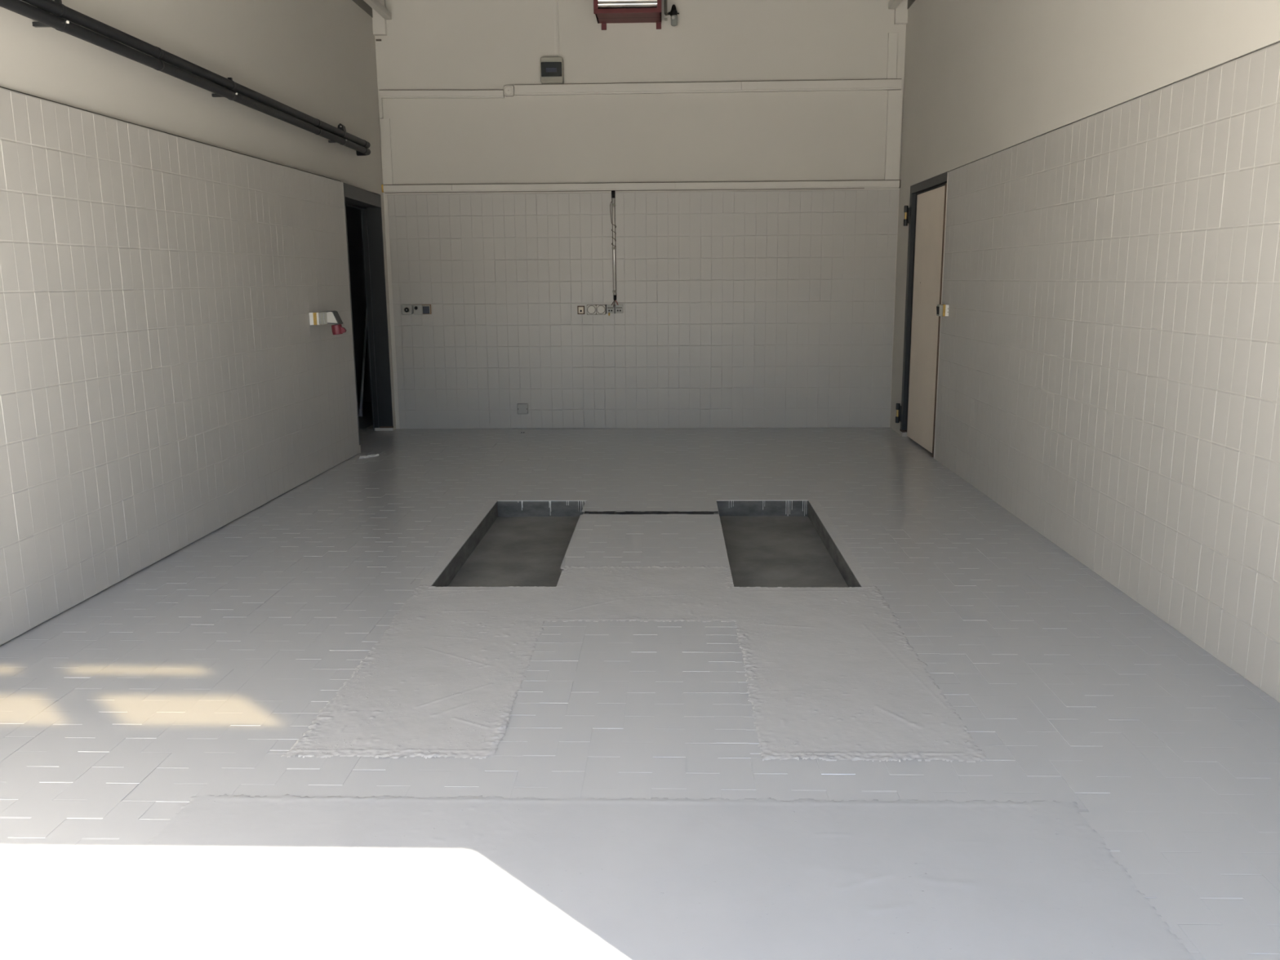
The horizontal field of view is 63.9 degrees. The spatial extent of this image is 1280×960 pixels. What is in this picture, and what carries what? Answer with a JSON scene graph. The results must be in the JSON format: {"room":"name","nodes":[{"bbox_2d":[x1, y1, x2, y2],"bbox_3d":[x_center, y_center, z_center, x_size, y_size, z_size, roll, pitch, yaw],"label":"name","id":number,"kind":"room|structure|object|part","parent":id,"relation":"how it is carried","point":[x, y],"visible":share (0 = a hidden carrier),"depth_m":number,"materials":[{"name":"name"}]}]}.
{"room":"vehicle workshop garage","nodes":[
{"label":"vehicle workshop garage","id":0,"kind":"room"},
{"bbox_2d":[0,0,395,645],"bbox_3d":[-2.458,-1.553,4.508,0.234,4.450,9.378,0,11,2],"label":"wall","id":1,"kind":"structure","parent":0,"point":[168,246],"depth_m":5.09,"materials":[{"name":"tile"}]},
{"bbox_2d":[0,0,370,155],"bbox_3d":[-2.327,-2.040,5.197,0.144,0.054,6.444,0,11,2],"label":"pipe","id":2,"kind":"object","parent":1,"relation":"attached to","point":[44,19],"visible":1,"depth_m":4.84,"materials":[{"name":"black metal"}]},
{"bbox_2d":[21,0,370,148],"bbox_3d":[-2.332,-2.114,5.182,0.136,0.097,6.444,0,11,2],"label":"pipe","id":3,"kind":"object","parent":1,"relation":"attached to","point":[55,7],"visible":0.89,"depth_m":5.03,"materials":[{"name":"black metal"}]},
{"bbox_2d":[309,311,346,334],"bbox_3d":[-2.159,-1.089,7.115,0.236,0.165,0.108,0,11,2],"label":"power socket","id":4,"kind":"object","parent":1,"relation":"attached to","point":[326,317],"visible":1,"depth_m":7.07,"materials":[{"name":"white plastic"}]},
{"bbox_3d":[-2.120,-1.119,7.066,0.070,0.078,0.003,0,11,2],"label":"lid panel","id":5,"kind":"part","parent":4,"relation":"part of","materials":[{"name":"grey plastic"}]},
{"bbox_3d":[-2.115,-1.124,7.112,0.085,0.094,0.090,0,11,2],"label":"lid","id":6,"kind":"part","parent":4,"relation":"part of","materials":[{"name":"white plastic"}]},
{"bbox_2d":[351,0,373,17],"bbox_3d":[-2.378,-3.379,5.695,0.009,0.073,6.338,0,11,2],"label":"trim","id":7,"kind":"structure","parent":1,"relation":"attached to","point":[361,3],"depth_m":8.53,"materials":[{"name":"grey"}]},
{"bbox_2d":[342,182,393,453],"bbox_3d":[-2.334,-1.353,8.583,0.235,2.081,1.270,0,11,2],"label":"door frame","id":8,"kind":"structure","parent":1,"relation":"in","point":[370,203],"depth_m":9.15,"materials":[{"name":"paint"}]},
{"bbox_2d":[378,97,383,118],"bbox_3d":[-2.254,-3.237,8.934,0.022,0.168,0.032,0,11,2],"label":"vertical trunking","id":9,"kind":"object","parent":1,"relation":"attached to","point":[380,101],"visible":1,"depth_m":8.92,"materials":[{"name":"paint"}]},
{"bbox_2d":[345,205,374,430],"bbox_3d":[-3.662,-1.661,8.858,2.435,3.000,5.400,0,11,2],"label":"wall","id":10,"kind":"structure","parent":0,"point":[353,215],"depth_m":11.40,"materials":[{"name":"grey paint"}]},
{"bbox_2d":[0,401,1279,959],"bbox_3d":[-1.244,0.361,5.951,7.436,0.318,11.740,0,11,2],"label":"floor","id":11,"kind":"structure","parent":0,"point":[642,693],"depth_m":3.12,"materials":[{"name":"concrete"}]},
{"bbox_2d":[358,308,367,416],"bbox_3d":[-2.826,-1.599,10.589,0.042,1.813,0.798,0,11,2],"label":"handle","id":12,"kind":"object","parent":11,"relation":"on","point":[360,412],"visible":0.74,"depth_m":10.48,"materials":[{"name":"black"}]},
{"bbox_2d":[374,0,906,428],"bbox_3d":[0.037,-2.482,9.131,4.945,4.450,0.204,0,11,2],"label":"wall","id":13,"kind":"structure","parent":0,"point":[742,308],"depth_m":9.07,"materials":[{"name":"tile"}]},
{"bbox_2d":[371,0,386,35],"bbox_3d":[-2.238,-4.230,8.739,0.120,0.834,0.070,0,11,2],"label":"trim","id":14,"kind":"structure","parent":13,"relation":"attached to","point":[380,24],"depth_m":8.77,"materials":[{"name":"paint"}]},
{"bbox_2d":[379,118,393,184],"bbox_3d":[-2.227,-2.880,9.014,0.087,0.561,0.012,0,11,2],"label":"vertical trunking","id":15,"kind":"object","parent":13,"relation":"attached to","point":[384,123],"visible":1,"depth_m":9.01,"materials":[{"name":"paint"}]},
{"bbox_2d":[401,304,413,315],"bbox_3d":[-2.102,-1.538,9.258,0.094,0.092,0.048,0,11,2],"label":"wall socket","id":16,"kind":"object","parent":13,"relation":"attached to","point":[406,309],"visible":1,"depth_m":9.24,"materials":[{"name":"grey plastic"}]},
{"bbox_2d":[413,304,431,315],"bbox_3d":[-1.966,-1.536,9.254,0.158,0.090,0.049,0,11,2],"label":"switch","id":17,"kind":"object","parent":13,"relation":"attached to","point":[418,309],"visible":1,"depth_m":9.24,"materials":[{"name":"grey plastic"}]},
{"bbox_3d":[-1.967,-1.538,9.255,0.154,0.080,0.004,0,11,2],"label":"frame","id":18,"kind":"part","parent":17,"relation":"part of","materials":[{"name":"grey plastic"}]},
{"bbox_3d":[-1.928,-1.532,9.251,0.058,0.064,0.008,0,11,2],"label":"dark plate","id":19,"kind":"part","parent":17,"relation":"part of","materials":[{"name":"grey plastic"}]},
{"bbox_2d":[378,89,504,97],"bbox_3d":[-1.720,-3.347,8.895,1.084,0.078,0.035,0,11,2],"label":"cable trunking","id":20,"kind":"object","parent":13,"relation":"attached to","point":[383,93],"visible":1,"depth_m":8.88,"materials":[{"name":"paint"}]},
{"bbox_2d":[503,84,514,97],"bbox_3d":[-1.132,-3.362,8.862,0.090,0.090,0.060,0,11,2],"label":"junction box","id":21,"kind":"object","parent":13,"relation":"attached to","point":[508,90],"visible":1,"depth_m":8.84,"materials":[{"name":"paint"}]},
{"bbox_3d":[-1.132,-3.355,8.839,0.072,0.072,0.008,0,11,2],"label":"lid","id":22,"kind":"part","parent":21,"relation":"part of","materials":[{"name":"paint"}]},
{"bbox_2d":[516,403,528,413],"bbox_3d":[-1.075,-0.653,9.409,0.099,0.096,0.040,0,11,2],"label":"wall box","id":23,"kind":"object","parent":13,"relation":"attached to","point":[522,408],"visible":1,"depth_m":9.39,"materials":[{"name":"grey plastic"}]},
{"bbox_2d":[540,56,564,84],"bbox_3d":[-0.755,-3.511,8.802,0.193,0.212,0.098,0,11,2],"label":"box","id":24,"kind":"object","parent":13,"relation":"attached to","point":[552,68],"visible":1,"depth_m":8.76,"materials":[{"name":"grey plastic"}]},
{"bbox_2d":[553,0,556,57],"bbox_3d":[-0.729,-4.132,8.726,0.018,1.045,0.005,0,11,2],"label":"duct","id":25,"kind":"object","parent":13,"relation":"attached to","point":[554,1],"visible":1,"depth_m":8.77,"materials":[{"name":"paint"}]},
{"bbox_2d":[577,306,584,314],"bbox_3d":[-0.530,-1.528,9.228,0.064,0.075,0.018,0,11,2],"label":"outlet","id":26,"kind":"object","parent":13,"relation":"attached to","point":[580,309],"visible":1,"depth_m":9.22,"materials":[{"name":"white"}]},
{"bbox_3d":[-0.530,-1.528,9.228,0.046,0.057,0.017,0,11,2],"label":"plate","id":27,"kind":"part","parent":26,"relation":"part of","materials":[{"name":"beige plastic"}]},
{"bbox_2d":[586,304,605,314],"bbox_3d":[-0.393,-1.530,9.220,0.170,0.088,0.022,0,11,2],"label":"power socket","id":28,"kind":"object","parent":13,"relation":"attached to","point":[591,308],"visible":1,"depth_m":9.21,"materials":[{"name":"grey plastic"}]},
{"bbox_3d":[-0.435,-1.530,9.219,0.081,0.082,0.004,0,11,2],"label":"plate","id":29,"kind":"part","parent":28,"relation":"part of","materials":[{"name":"paint"}]},
{"bbox_3d":[-0.351,-1.530,9.216,0.081,0.082,0.004,0,11,2],"label":"plate","id":30,"kind":"part","parent":28,"relation":"part of","materials":[{"name":"paint"}]},
{"bbox_2d":[605,304,614,315],"bbox_3d":[-0.269,-1.524,9.215,0.079,0.100,0.029,0,11,2],"label":"wall socket","id":31,"kind":"object","parent":13,"relation":"attached to","point":[610,308],"visible":1,"depth_m":9.21,"materials":[{"name":"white plastic"}]},
{"bbox_2d":[609,190,618,306],"bbox_3d":[-0.229,-2.046,9.106,0.055,1.009,0.048,7,13,34],"label":"conduit","id":32,"kind":"object","parent":13,"relation":"attached to","point":[613,192],"visible":1,"depth_m":9.09,"materials":[{"name":"silver metal"}]},
{"bbox_2d":[614,304,622,313],"bbox_3d":[-0.191,-1.536,9.214,0.080,0.078,0.022,0,11,2],"label":"wall socket","id":33,"kind":"object","parent":13,"relation":"attached to","point":[618,308],"visible":1,"depth_m":9.20,"materials":[{"name":"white plastic"}]},
{"bbox_2d":[593,0,661,30],"bbox_3d":[-0.099,-4.120,8.539,0.557,0.626,0.340,0,11,2],"label":"heater","id":34,"kind":"object","parent":13,"relation":"attached to","point":[606,11],"visible":1,"depth_m":8.43,"materials":[{"name":"red metal"}]},
{"bbox_3d":[-0.103,-4.116,8.378,0.557,0.572,0.022,0,11,2],"label":"frame","id":35,"kind":"part","parent":34,"relation":"part of","materials":[{"name":"red metal"}]},
{"bbox_3d":[-0.095,-4.148,8.543,0.543,0.572,0.320,0,11,2],"label":"casing","id":36,"kind":"part","parent":34,"relation":"part of","materials":[{"name":"red metal"}]},
{"bbox_2d":[381,179,900,193],"bbox_3d":[-0.013,-2.571,8.991,4.548,0.072,0.047,0,11,2],"label":"cable trunking","id":37,"kind":"object","parent":13,"relation":"attached to","point":[804,184],"visible":1,"depth_m":8.98,"materials":[{"name":"paint"}]},
{"bbox_3d":[-1.957,-2.570,9.033,0.608,0.050,0.012,0,11,2],"label":"lid","id":38,"kind":"part","parent":37,"relation":"part of","materials":[{"name":"paint"}]},
{"bbox_3d":[-0.672,-2.571,8.995,1.960,0.051,0.012,0,11,2],"label":"lid","id":39,"kind":"part","parent":37,"relation":"part of","materials":[{"name":"paint"}]},
{"bbox_3d":[1.281,-2.573,8.936,1.944,0.051,0.012,0,11,2],"label":"lid","id":40,"kind":"part","parent":37,"relation":"part of","materials":[{"name":"paint"}]},
{"bbox_2d":[664,0,668,21],"bbox_3d":[0.222,-4.274,8.645,0.037,0.750,0.052,0,11,2],"label":"pipe","id":41,"kind":"object","parent":13,"relation":"attached to","point":[665,1],"visible":1,"depth_m":8.69,"materials":[{"name":"grey metal"}]},
{"bbox_2d":[668,4,679,26],"bbox_3d":[0.287,-3.931,8.689,0.092,0.170,0.095,0,11,2],"label":"air regulator","id":42,"kind":"object","parent":13,"relation":"attached to","point":[673,13],"visible":1,"depth_m":8.66,"materials":[{"name":"black plastic"}]},
{"bbox_2d":[671,14,677,26],"bbox_3d":[0.289,-3.885,8.685,0.058,0.082,0.058,0,11,2],"label":"bowl","id":43,"kind":"object","parent":42,"relation":"attached to","point":[673,17],"depth_m":8.66,"materials":[{"name":"grey plastic"}]},
{"bbox_2d":[514,78,902,95],"bbox_3d":[0.574,-3.375,8.818,3.319,0.092,0.040,0,11,2],"label":"cable trunking","id":44,"kind":"object","parent":13,"relation":"attached to","point":[896,83],"visible":1,"depth_m":8.80,"materials":[{"name":"paint"}]},
{"bbox_3d":[-0.108,-3.374,8.824,1.953,0.070,0.010,0,11,2],"label":"lid","id":45,"kind":"part","parent":44,"relation":"part of","materials":[{"name":"paint"}]},
{"bbox_3d":[1.551,-3.380,8.773,1.362,0.069,0.010,0,11,2],"label":"lid","id":46,"kind":"part","parent":44,"relation":"part of","materials":[{"name":"paint"}]},
{"bbox_2d":[886,32,897,79],"bbox_3d":[2.149,-3.606,8.736,0.080,0.377,0.020,0,11,2],"label":"vertical trunking","id":47,"kind":"object","parent":13,"relation":"attached to","point":[892,49],"visible":1,"depth_m":8.73,"materials":[{"name":"paint"}]},
{"bbox_2d":[884,89,902,180],"bbox_3d":[2.188,-2.971,8.858,0.126,0.741,0.024,0,11,2],"label":"vertical trunking","id":48,"kind":"object","parent":13,"relation":"attached to","point":[895,98],"visible":1,"depth_m":8.85,"materials":[{"name":"paint"}]},
{"bbox_2d":[893,0,907,24],"bbox_3d":[2.210,-4.252,8.602,0.123,0.806,0.070,0,11,2],"label":"trim","id":49,"kind":"structure","parent":13,"relation":"attached to","point":[900,17],"depth_m":8.63,"materials":[{"name":"paint"}]},
{"bbox_2d":[889,0,1279,702],"bbox_3d":[2.212,-1.560,4.366,0.311,4.450,9.378,0,11,2],"label":"wall","id":50,"kind":"structure","parent":0,"point":[1108,376],"depth_m":4.43,"materials":[{"name":"tile"}]},
{"bbox_2d":[906,0,915,8],"bbox_3d":[2.143,-3.391,5.557,0.024,0.077,6.338,0,11,2],"label":"trim","id":51,"kind":"structure","parent":50,"relation":"attached to","point":[910,2],"depth_m":8.53,"materials":[{"name":"grey"}]},
{"bbox_2d":[895,171,948,457],"bbox_3d":[2.267,-1.306,8.158,0.141,2.085,1.260,0,11,2],"label":"door","id":52,"kind":"structure","parent":50,"relation":"in","point":[925,216],"depth_m":8.10,"materials":[{"name":"beige"}]},
{"bbox_2d":[936,304,948,316],"bbox_3d":[2.168,-1.217,7.363,0.072,0.083,0.086,0,11,2],"label":"light switch","id":53,"kind":"object","parent":50,"relation":"attached to","point":[941,309],"visible":1,"depth_m":7.32,"materials":[{"name":"white plastic"}]},
{"bbox_3d":[-0.127,-3.823,4.041,5.200,0.150,9.678,0,11,2],"label":"ceiling","id":54,"kind":"structure","parent":0,"visible":0},
{"bbox_2d":[364,0,391,19],"bbox_3d":[-2.247,-3.633,5.409,0.058,0.720,6.682,0,11,2],"label":"rail","id":55,"kind":"object","parent":54,"relation":"hanging from","point":[375,5],"visible":1,"depth_m":8.45,"materials":[{"name":"metal"}]},
{"bbox_2d":[888,0,902,8],"bbox_3d":[2.016,-3.651,5.278,0.065,0.698,6.682,0,11,2],"label":"rail","id":56,"kind":"object","parent":54,"relation":"hanging from","point":[892,4],"visible":1,"depth_m":8.49,"materials":[{"name":"metal"}]}
]}

